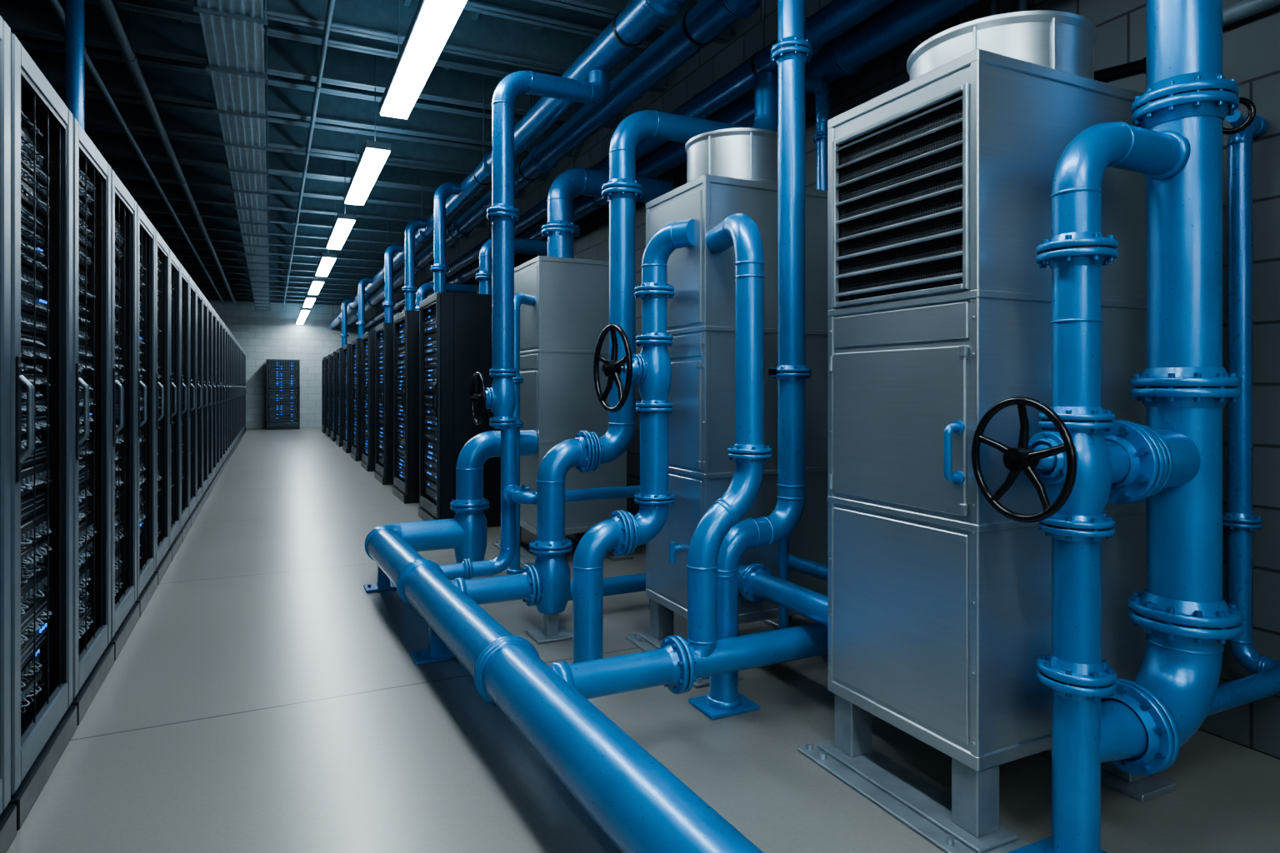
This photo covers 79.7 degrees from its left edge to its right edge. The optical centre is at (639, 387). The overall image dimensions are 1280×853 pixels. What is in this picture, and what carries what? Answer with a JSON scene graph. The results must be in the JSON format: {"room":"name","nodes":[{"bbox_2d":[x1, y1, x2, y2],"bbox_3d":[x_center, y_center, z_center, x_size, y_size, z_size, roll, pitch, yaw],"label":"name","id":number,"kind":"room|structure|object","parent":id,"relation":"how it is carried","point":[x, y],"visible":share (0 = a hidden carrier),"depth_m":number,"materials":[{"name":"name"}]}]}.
{"room":"data center","nodes":[
{"label":"data center","id":0,"kind":"room"},
{"bbox_2d":[207,300,375,429],"bbox_3d":[-10.772,-0.825,23.754,5.200,4.150,0.150,0,0,-26],"label":"wall","id":1,"kind":"structure","parent":0,"point":[274,333],"depth_m":23.59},
{"bbox_2d":[0,0,734,307],"bbox_3d":[-4.340,-2.725,10.396,4.900,0.350,29.500,0,0,-26],"label":"ceiling","id":2,"kind":"structure","parent":0,"point":[442,136],"depth_m":7.34,"materials":[{"name":"grey metal"}]},
{"bbox_2d":[48,0,334,306],"bbox_3d":[-5.223,-2.661,9.805,1.661,0.478,29.200,0,0,-26],"label":"conduit","id":3,"kind":"object","parent":2,"relation":"attached to","point":[108,7],"depth_m":6.90,"materials":[{"name":"grey metal"}]},
{"bbox_2d":[193,0,269,310],"bbox_3d":[-4.971,-2.590,9.815,0.400,0.620,29.000,0,0,-26],"label":"cable tray","id":4,"kind":"object","parent":2,"relation":"attached to","point":[232,30],"visible":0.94,"depth_m":6.33,"materials":[{"name":"metal"}]},
{"bbox_2d":[295,316,305,324],"bbox_3d":[-10.060,-2.425,22.737,0.204,0.950,2.090,0,0,-26],"label":"ceiling light","id":5,"kind":"object","parent":2,"relation":"hanging from","point":[300,320],"depth_m":22.31,"materials":[{"name":"white plastic"}]},
{"bbox_2d":[298,288,309,317],"bbox_3d":[-8.958,-2.425,20.448,0.204,0.950,2.090,0,0,-26],"label":"ceiling light","id":6,"kind":"object","parent":2,"relation":"hanging from","point":[304,312],"depth_m":20.05,"materials":[{"name":"white plastic"}]},
{"bbox_2d":[302,295,315,307],"bbox_3d":[-7.687,-2.425,17.808,0.204,0.950,2.090,0,0,-26],"label":"ceiling light","id":7,"kind":"object","parent":2,"relation":"hanging from","point":[309,300],"depth_m":17.39,"materials":[{"name":"white plastic"}]},
{"bbox_2d":[307,248,324,294],"bbox_3d":[-6.416,-2.425,15.168,0.204,0.950,2.090,0,0,-26],"label":"ceiling light","id":8,"kind":"object","parent":2,"relation":"hanging from","point":[316,285],"depth_m":14.77,"materials":[{"name":"white plastic"}]},
{"bbox_2d":[315,215,336,276],"bbox_3d":[-5.145,-2.425,12.528,0.204,0.950,2.090,0,0,-26],"label":"ceiling light","id":9,"kind":"object","parent":2,"relation":"hanging from","point":[327,261],"depth_m":12.16,"materials":[{"name":"white plastic"}]},
{"bbox_2d":[325,160,355,249],"bbox_3d":[-3.874,-2.425,9.889,0.204,0.950,2.090,0,0,-26],"label":"ceiling light","id":10,"kind":"object","parent":2,"relation":"hanging from","point":[343,223],"depth_m":9.52,"materials":[{"name":"white plastic"}]},
{"bbox_2d":[344,55,391,205],"bbox_3d":[-2.602,-2.425,7.249,0.204,0.950,2.090,0,0,-26],"label":"ceiling light","id":11,"kind":"object","parent":2,"relation":"hanging from","point":[374,154],"depth_m":6.86,"materials":[{"name":"white plastic"}]},
{"bbox_2d":[379,0,467,119],"bbox_3d":[-1.331,-2.425,4.609,0.204,0.950,2.090,0,0,-26],"label":"ceiling light","id":12,"kind":"object","parent":2,"relation":"hanging from","point":[432,22],"depth_m":4.50,"materials":[{"name":"white plastic"}]},
{"bbox_2d":[328,0,685,329],"bbox_3d":[-3.331,-2.350,10.882,0.220,1.100,29.500,0,0,-26],"label":"pipe","id":13,"kind":"object","parent":2,"relation":"attached to","point":[632,25],"visible":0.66,"depth_m":5.05,"materials":[{"name":"metal"}]},
{"bbox_2d":[347,0,762,326],"bbox_3d":[-2.944,-2.394,11.069,0.244,1.012,29.500,0,0,-26],"label":"pipe","id":14,"kind":"object","parent":2,"relation":"attached to","point":[699,26],"visible":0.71,"depth_m":5.13,"materials":[{"name":"metal"}]},
{"bbox_2d":[357,0,895,329],"bbox_3d":[-2.556,-2.336,11.255,0.195,1.128,29.500,0,0,-26],"label":"pipe","id":15,"kind":"object","parent":2,"relation":"attached to","point":[837,17],"visible":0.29,"depth_m":4.62,"materials":[{"name":"metal"}]},
{"bbox_2d":[366,0,983,332],"bbox_3d":[-2.304,-2.310,11.377,0.220,1.180,29.500,0,0,-26],"label":"pipe","id":16,"kind":"object","parent":2,"relation":"attached to","point":[848,53],"visible":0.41,"depth_m":4.17,"materials":[{"name":"metal"}]},
{"bbox_2d":[6,427,1279,852],"bbox_3d":[-4.340,1.300,10.396,5.300,0.100,29.900,0,0,-26],"label":"floor","id":17,"kind":"structure","parent":0,"point":[260,700],"depth_m":2.70,"materials":[{"name":"concrete"}]},
{"bbox_2d":[0,15,16,852],"bbox_3d":[-2.004,0.125,1.613,0.989,2.250,0.725,0,0,-26],"label":"rack","id":18,"kind":"object","parent":17,"relation":"on","point":[7,813],"visible":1,"depth_m":2.08,"materials":[{"name":"black metal"}]},
{"bbox_2d":[7,32,76,830],"bbox_3d":[-2.325,0.125,2.280,0.989,2.250,0.725,0,0,-26],"label":"rack","id":19,"kind":"object","parent":17,"relation":"on","point":[43,721],"visible":0.77,"depth_m":2.54,"materials":[{"name":"black metal"}]},
{"bbox_2d":[70,115,114,726],"bbox_3d":[-2.646,0.125,2.946,0.989,2.250,0.725,0,0,-26],"label":"rack","id":20,"kind":"object","parent":17,"relation":"on","point":[92,653],"visible":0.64,"depth_m":3.33,"materials":[{"name":"black metal"}]},
{"bbox_2d":[109,168,139,661],"bbox_3d":[-2.967,0.125,3.613,0.989,2.250,0.725,0,0,-26],"label":"rack","id":21,"kind":"object","parent":17,"relation":"on","point":[124,611],"visible":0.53,"depth_m":3.99,"materials":[{"name":"black metal"}]},
{"bbox_2d":[65,0,84,129],"bbox_3d":[-2.880,-1.952,3.907,0.120,1.895,0.120,0,0,-26],"label":"riser pipe","id":22,"kind":"object","parent":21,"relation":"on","point":[74,9],"visible":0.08,"depth_m":3.88,"materials":[{"name":"metal"}]},
{"bbox_2d":[135,203,157,617],"bbox_3d":[-3.288,0.125,4.280,0.989,2.250,0.725,0,0,-26],"label":"rack","id":23,"kind":"object","parent":17,"relation":"on","point":[147,581],"visible":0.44,"depth_m":4.72,"materials":[{"name":"black metal"}]},
{"bbox_2d":[153,230,171,585],"bbox_3d":[-3.609,0.125,4.947,0.989,2.250,0.725,0,0,-26],"label":"rack","id":24,"kind":"object","parent":17,"relation":"on","point":[163,556],"visible":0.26,"depth_m":5.38,"materials":[{"name":"black metal"}]},
{"bbox_2d":[168,248,182,561],"bbox_3d":[-3.930,0.125,5.613,0.989,2.250,0.725,0,0,-26],"label":"rack","id":25,"kind":"object","parent":17,"relation":"on","point":[175,537],"visible":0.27,"depth_m":6.05,"materials":[{"name":"black metal"}]},
{"bbox_2d":[179,264,190,542],"bbox_3d":[-4.251,0.125,6.280,0.989,2.250,0.725,0,0,-26],"label":"rack","id":26,"kind":"object","parent":17,"relation":"on","point":[185,521],"visible":0.12,"depth_m":6.72,"materials":[{"name":"black metal"}]},
{"bbox_2d":[188,275,198,527],"bbox_3d":[-4.572,0.125,6.947,0.989,2.250,0.725,0,0,-26],"label":"rack","id":27,"kind":"object","parent":17,"relation":"on","point":[193,510],"visible":0.11,"depth_m":7.35,"materials":[{"name":"black metal"}]},
{"bbox_2d":[195,285,204,514],"bbox_3d":[-4.893,0.125,7.613,0.989,2.250,0.725,0,0,-26],"label":"rack","id":28,"kind":"object","parent":17,"relation":"on","point":[200,499],"visible":0.05,"depth_m":8.05,"materials":[{"name":"black metal"}]},
{"bbox_2d":[202,294,209,504],"bbox_3d":[-5.214,0.125,8.280,0.989,2.250,0.725,0,0,-26],"label":"rack","id":29,"kind":"object","parent":17,"relation":"on","point":[205,302],"visible":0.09,"depth_m":8.68,"materials":[{"name":"black metal"}]},
{"bbox_2d":[207,302,213,494],"bbox_3d":[-5.535,0.125,8.947,0.989,2.250,0.725,0,0,-26],"label":"rack","id":30,"kind":"object","parent":17,"relation":"on","point":[210,307],"visible":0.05,"depth_m":9.39,"materials":[{"name":"black metal"}]},
{"bbox_2d":[211,307,217,488],"bbox_3d":[-5.856,0.125,9.614,0.989,2.250,0.725,0,0,-26],"label":"rack","id":31,"kind":"object","parent":17,"relation":"on","point":[214,388],"visible":0.08,"depth_m":10.06,"materials":[{"name":"black metal"}]},
{"bbox_2d":[215,312,220,480],"bbox_3d":[-6.177,0.125,10.280,0.989,2.250,0.725,0,0,-26],"label":"rack","id":32,"kind":"object","parent":17,"relation":"on","point":[217,317],"visible":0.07,"depth_m":10.69,"materials":[{"name":"black metal"}]},
{"bbox_2d":[219,318,223,474],"bbox_3d":[-6.498,0.125,10.947,0.989,2.250,0.725,0,0,-26],"label":"rack","id":33,"kind":"object","parent":17,"relation":"on","point":[221,321],"visible":0.05,"depth_m":11.38,"materials":[{"name":"black metal"}]},
{"bbox_2d":[222,321,225,469],"bbox_3d":[-6.819,0.125,11.614,0.989,2.250,0.725,0,0,-26],"label":"rack","id":34,"kind":"object","parent":17,"relation":"on","point":[223,324],"visible":0.06,"depth_m":12.02,"materials":[{"name":"black metal"}]},
{"bbox_2d":[225,325,228,465],"bbox_3d":[-7.141,0.125,12.280,0.989,2.250,0.725,0,0,-26],"label":"rack","id":35,"kind":"object","parent":17,"relation":"on","point":[226,327],"visible":0.03,"depth_m":12.69,"materials":[{"name":"black metal"}]},
{"bbox_2d":[227,328,230,461],"bbox_3d":[-7.462,0.125,12.947,0.989,2.250,0.725,0,0,-26],"label":"rack","id":36,"kind":"object","parent":17,"relation":"on","point":[228,331],"visible":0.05,"depth_m":13.39,"materials":[{"name":"black metal"}]},
{"bbox_2d":[229,331,232,457],"bbox_3d":[-7.783,0.125,13.614,0.989,2.250,0.725,0,0,-26],"label":"rack","id":37,"kind":"object","parent":17,"relation":"on","point":[231,387],"visible":0.08,"depth_m":14.02,"materials":[{"name":"black metal"}]},
{"bbox_2d":[230,334,234,454],"bbox_3d":[-8.104,0.125,14.281,0.989,2.250,0.725,0,0,-26],"label":"rack","id":38,"kind":"object","parent":17,"relation":"on","point":[232,447],"visible":0.05,"depth_m":14.72,"materials":[{"name":"black metal"}]},
{"bbox_2d":[233,336,235,451],"bbox_3d":[-8.425,0.125,14.947,0.989,2.250,0.725,0,0,-26],"label":"rack","id":39,"kind":"object","parent":17,"relation":"on","point":[234,445],"visible":0.02,"depth_m":15.38,"materials":[{"name":"black metal"}]},
{"bbox_2d":[235,339,237,448],"bbox_3d":[-8.746,0.125,15.614,0.989,2.250,0.725,0,0,-26],"label":"rack","id":40,"kind":"object","parent":17,"relation":"on","point":[236,442],"visible":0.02,"depth_m":16.02,"materials":[{"name":"black metal"}]},
{"bbox_2d":[236,340,238,445],"bbox_3d":[-9.067,0.125,16.281,0.989,2.250,0.725,0,0,-26],"label":"rack","id":41,"kind":"object","parent":17,"relation":"on","point":[237,341],"visible":0.06,"depth_m":16.72,"materials":[{"name":"black metal"}]},
{"bbox_2d":[237,342,239,444],"bbox_3d":[-9.388,0.125,16.948,0.989,2.250,0.725,0,0,-26],"label":"rack","id":42,"kind":"object","parent":17,"relation":"on","point":[238,438],"visible":0.06,"depth_m":16.86,"materials":[{"name":"black metal"}]},
{"bbox_2d":[239,344,240,440],"bbox_3d":[-9.709,0.125,17.614,0.989,2.250,0.725,0,0,-26],"label":"rack","id":43,"kind":"object","parent":17,"relation":"on","point":[239,344],"visible":0.05,"depth_m":18.05,"materials":[{"name":"black metal"}]},
{"bbox_2d":[240,345,242,439],"bbox_3d":[-10.030,0.125,18.281,0.989,2.250,0.725,0,0,-26],"label":"rack","id":44,"kind":"object","parent":17,"relation":"on","point":[240,346],"visible":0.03,"depth_m":18.30,"materials":[{"name":"black metal"}]},
{"bbox_2d":[240,348,243,438],"bbox_3d":[-10.351,0.125,18.948,0.989,2.250,0.725,0,0,-26],"label":"rack","id":45,"kind":"object","parent":17,"relation":"on","point":[242,434],"visible":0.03,"depth_m":19.40,"materials":[{"name":"black metal"}]},
{"bbox_2d":[242,349,244,434],"bbox_3d":[-10.672,0.125,19.615,0.989,2.250,0.725,0,0,-26],"label":"rack","id":46,"kind":"object","parent":17,"relation":"on","point":[242,349],"visible":0.04,"depth_m":20.05,"materials":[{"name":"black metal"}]},
{"bbox_2d":[243,350,244,433],"bbox_3d":[-10.993,0.125,20.281,0.989,2.250,0.725,0,0,-26],"label":"rack","id":47,"kind":"object","parent":17,"relation":"on","point":[243,350],"visible":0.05,"depth_m":20.72,"materials":[{"name":"black metal"}]},
{"bbox_2d":[244,351,245,432],"bbox_3d":[-11.314,0.125,20.948,0.989,2.250,0.725,0,0,-26],"label":"rack","id":48,"kind":"object","parent":17,"relation":"on","point":[244,352],"visible":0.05,"depth_m":21.39,"materials":[{"name":"black metal"}]},
{"bbox_2d":[245,352,246,430],"bbox_3d":[-11.635,0.125,21.615,0.989,2.250,0.725,0,0,-26],"label":"rack","id":49,"kind":"object","parent":17,"relation":"on","point":[245,352],"visible":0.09,"depth_m":22.05,"materials":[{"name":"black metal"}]},
{"bbox_2d":[266,359,299,429],"bbox_3d":[-10.757,0.210,23.101,0.900,2.080,0.939,0,0,-26],"label":"rack","id":50,"kind":"object","parent":17,"relation":"on","point":[282,375],"visible":1,"depth_m":22.75,"materials":[{"name":"black metal"}]},
{"bbox_2d":[321,356,325,433],"bbox_3d":[-8.397,0.210,21.428,0.939,2.080,0.900,0,0,-26],"label":"rack","id":51,"kind":"object","parent":17,"relation":"on","point":[323,359],"visible":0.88,"depth_m":21.18,"materials":[{"name":"black metal"}]},
{"bbox_2d":[325,354,331,437],"bbox_3d":[-7.638,0.210,19.852,0.939,2.080,0.900,0,0,-26],"label":"rack","id":52,"kind":"object","parent":17,"relation":"on","point":[327,357],"visible":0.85,"depth_m":19.29,"materials":[{"name":"black metal"}]},
{"bbox_2d":[330,351,336,441],"bbox_3d":[-6.879,0.210,18.275,0.939,2.080,0.900,0,0,-26],"label":"rack","id":53,"kind":"object","parent":17,"relation":"on","point":[333,355],"visible":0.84,"depth_m":17.71,"materials":[{"name":"black metal"}]},
{"bbox_2d":[335,348,344,446],"bbox_3d":[-6.120,0.210,16.698,0.939,2.080,0.900,0,0,-26],"label":"rack","id":54,"kind":"object","parent":17,"relation":"on","point":[339,442],"visible":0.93,"depth_m":16.13,"materials":[{"name":"black metal"}]},
{"bbox_2d":[340,297,353,348],"bbox_3d":[-6.417,-1.401,16.777,0.265,1.132,0.170,0,0,-26],"label":"riser pipe","id":55,"kind":"object","parent":54,"relation":"on","point":[344,335],"visible":0.98,"depth_m":16.72,"materials":[{"name":"metal"}]},
{"bbox_2d":[342,344,352,453],"bbox_3d":[-5.361,0.210,15.122,0.939,2.080,0.900,0,0,-26],"label":"rack","id":56,"kind":"object","parent":17,"relation":"on","point":[347,447],"visible":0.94,"depth_m":14.55,"materials":[{"name":"black metal"}]},
{"bbox_2d":[350,338,362,461],"bbox_3d":[-4.601,0.210,13.545,0.939,2.080,0.900,0,0,-26],"label":"rack","id":57,"kind":"object","parent":17,"relation":"on","point":[356,455],"visible":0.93,"depth_m":12.98,"materials":[{"name":"black metal"}]},
{"bbox_2d":[356,276,372,338],"bbox_3d":[-4.898,-1.401,13.624,0.265,1.132,0.170,0,0,-26],"label":"riser pipe","id":58,"kind":"object","parent":57,"relation":"on","point":[361,323],"visible":0.97,"depth_m":13.56,"materials":[{"name":"metal"}]},
{"bbox_2d":[360,331,376,471],"bbox_3d":[-3.842,0.210,11.968,0.939,2.080,0.900,0,0,-26],"label":"rack","id":59,"kind":"object","parent":17,"relation":"on","point":[367,462],"visible":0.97,"depth_m":11.41,"materials":[{"name":"black metal"}]},
{"bbox_2d":[374,322,393,484],"bbox_3d":[-3.083,0.210,10.391,0.939,2.080,0.900,0,0,-26],"label":"rack","id":60,"kind":"object","parent":17,"relation":"on","point":[384,332],"visible":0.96,"depth_m":9.85,"materials":[{"name":"black metal"}]},
{"bbox_2d":[382,244,477,322],"bbox_3d":[-2.876,-1.401,10.524,1.265,1.132,0.315,0,0,-15],"label":"riser pipe","id":61,"kind":"object","parent":60,"relation":"on","point":[422,292],"visible":0.77,"depth_m":10.41,"materials":[{"name":"metal"}]},
{"bbox_2d":[392,310,419,504],"bbox_3d":[-2.324,0.210,8.815,0.939,2.080,0.900,0,0,-26],"label":"rack","id":62,"kind":"object","parent":17,"relation":"on","point":[406,324],"visible":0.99,"depth_m":8.28,"materials":[{"name":"black metal"}]},
{"bbox_2d":[402,218,426,310],"bbox_3d":[-2.620,-1.401,8.894,0.265,1.132,0.170,0,0,-26],"label":"riser pipe","id":63,"kind":"object","parent":62,"relation":"on","point":[409,289],"visible":0.98,"depth_m":8.83,"materials":[{"name":"metal"}]},
{"bbox_2d":[418,291,500,527],"bbox_3d":[-1.564,0.210,7.238,0.939,2.080,0.900,0,0,-26],"label":"rack","id":64,"kind":"object","parent":17,"relation":"on","point":[456,328],"visible":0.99,"depth_m":6.77,"materials":[{"name":"black metal"}]},
{"bbox_2d":[430,181,547,294],"bbox_3d":[-1.357,-1.401,7.371,1.265,1.132,0.315,0,0,-15],"label":"riser pipe","id":65,"kind":"object","parent":64,"relation":"on","point":[484,277],"visible":0.77,"depth_m":7.25,"materials":[{"name":"metal"}]},
{"bbox_2d":[450,430,537,563],"bbox_3d":[-1.013,0.774,5.284,0.580,0.952,0.260,0,0,-26],"label":"pipe","id":66,"kind":"object","parent":17,"relation":"on","point":[469,505],"visible":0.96,"depth_m":5.14,"materials":[{"name":"blue metal"}]},
{"bbox_2d":[505,292,535,574],"bbox_3d":[-0.818,0.301,5.272,0.120,1.898,0.341,0,0,14],"label":"pipe","id":67,"kind":"object","parent":17,"relation":"on","point":[520,298],"visible":0.61,"depth_m":5.14,"materials":[{"name":"blue metal"}]},
{"bbox_2d":[436,69,649,609],"bbox_3d":[-0.511,-0.287,4.204,1.254,3.075,0.378,0,0,-23],"label":"pipe","id":68,"kind":"object","parent":17,"relation":"on","point":[502,213],"visible":0.82,"depth_m":4.17,"materials":[{"name":"blue metal"}]},
{"bbox_2d":[470,367,516,429],"bbox_3d":[-0.800,0.055,4.188,0.256,0.342,0.289,0,0,-26],"label":"valve","id":69,"kind":"object","parent":68,"relation":"attached to","point":[501,398],"visible":0.98,"depth_m":4.15,"materials":[{"name":"blue paint"}]},
{"bbox_2d":[492,255,633,566],"bbox_3d":[-0.604,0.150,5.830,0.790,2.200,0.990,0,0,-26],"label":"cooling unit","id":70,"kind":"object","parent":17,"relation":"on","point":[559,335],"visible":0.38,"depth_m":5.45,"materials":[{"name":"metal"}]},
{"bbox_2d":[541,168,674,258],"bbox_3d":[-0.253,-1.316,5.983,1.065,0.732,0.290,0,0,-26],"label":"pipe","id":71,"kind":"object","parent":70,"relation":"on","point":[560,230],"visible":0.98,"depth_m":5.76,"materials":[{"name":"metal"}]},
{"bbox_2d":[363,518,764,852],"bbox_3d":[-0.429,1.058,2.901,0.696,0.383,5.006,0,0,-26],"label":"pipe","id":72,"kind":"object","parent":17,"relation":"on","point":[637,802],"visible":0.98,"depth_m":2.15,"materials":[{"name":"blue metal"}]},
{"bbox_2d":[568,573,645,600],"bbox_3d":[0.175,1.120,4.473,1.603,0.105,0.117,0,0,-26],"label":"pipe","id":73,"kind":"object","parent":17,"relation":"on","point":[636,582],"visible":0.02,"depth_m":4.31,"materials":[{"name":"blue metal"}]},
{"bbox_2d":[451,71,777,644],"bbox_3d":[-0.053,-0.273,4.048,1.889,3.045,0.220,0,0,-26],"label":"pipe","id":74,"kind":"object","parent":17,"relation":"on","point":[545,585],"visible":0.91,"depth_m":3.96,"materials":[{"name":"blue metal"}]},
{"bbox_2d":[570,219,694,664],"bbox_3d":[-0.025,0.255,3.385,0.554,1.990,0.314,0,0,-26],"label":"pipe","id":75,"kind":"object","parent":17,"relation":"on","point":[623,532],"visible":0.99,"depth_m":3.41,"materials":[{"name":"blue metal"}]},
{"bbox_2d":[593,323,673,414],"bbox_3d":[-0.010,-0.079,3.458,0.337,0.409,0.396,0,0,-26],"label":"valve","id":76,"kind":"object","parent":75,"relation":"attached to","point":[651,369],"visible":1,"depth_m":3.42,"materials":[{"name":"blue paint"}]},
{"bbox_2d":[625,127,827,689],"bbox_3d":[0.505,0.043,3.700,0.940,2.415,0.710,0,0,-26],"label":"cooling unit","id":77,"kind":"object","parent":17,"relation":"on","point":[730,171],"visible":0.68,"depth_m":3.45,"materials":[{"name":"metal"}]},
{"bbox_2d":[550,213,827,699],"bbox_3d":[0.285,0.200,2.993,1.490,1.766,0.542,0,0,-26],"label":"pipe","id":78,"kind":"object","parent":77,"relation":"attached to","point":[677,663],"visible":0.96,"depth_m":2.80,"materials":[{"name":"blue metal"}]},
{"bbox_2d":[688,0,812,719],"bbox_3d":[0.464,-0.825,3.070,0.519,4.150,0.180,0,0,-26],"label":"pipe","id":79,"kind":"object","parent":17,"relation":"on","point":[791,53],"visible":0.93,"depth_m":3.09,"materials":[{"name":"blue metal"}]},
{"bbox_2d":[805,74,829,190],"bbox_3d":[1.007,-0.246,4.379,0.156,2.992,0.423,0,0,34],"label":"pipe","id":80,"kind":"object","parent":17,"relation":"on","point":[817,85],"visible":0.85,"depth_m":4.47,"materials":[{"name":"metal"}]},
{"bbox_2d":[797,10,1175,852],"bbox_3d":[1.108,0.070,2.493,0.900,2.360,0.750,0,0,-26],"label":"cooling unit","id":81,"kind":"object","parent":17,"relation":"on","point":[940,182],"visible":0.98,"depth_m":2.25,"materials":[{"name":"metal"}]},
{"bbox_2d":[738,535,827,629],"bbox_3d":[0.906,0.752,3.167,0.820,0.805,0.750,0,0,-26],"label":"pipe","id":82,"kind":"object","parent":81,"relation":"attached to","point":[757,582],"visible":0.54,"depth_m":3.18,"materials":[{"name":"blue metal"}]},
{"bbox_2d":[1007,0,1279,852],"bbox_3d":[1.590,-0.825,2.228,1.315,4.150,0.293,0,0,-31],"label":"riser pipe assembly","id":83,"kind":"object","parent":17,"relation":"on","point":[1140,726],"visible":0.97,"depth_m":2.10,"materials":[{"name":"blue paint"}]},
{"bbox_2d":[971,396,1114,542],"bbox_3d":[1.057,0.207,1.970,0.319,0.368,0.313,0,0,-26],"label":"valve","id":84,"kind":"object","parent":83,"relation":"on","point":[1068,466],"visible":1,"depth_m":1.92,"materials":[{"name":"blue paint"}]},
{"bbox_2d":[375,0,1279,759],"bbox_3d":[-2.065,-0.825,11.492,0.150,4.150,29.500,0,0,-26],"label":"wall","id":85,"kind":"structure","parent":0,"point":[1251,45],"depth_m":2.79,"materials":[{"name":"concrete"}]},
{"bbox_2d":[990,0,1279,82],"bbox_3d":[1.863,-0.825,2.514,0.561,4.150,2.114,0,0,-26],"label":"conduit","id":86,"kind":"object","parent":85,"relation":"attached to","point":[1243,9],"visible":0.14,"depth_m":2.63,"materials":[{"name":"metal"}]}
]}

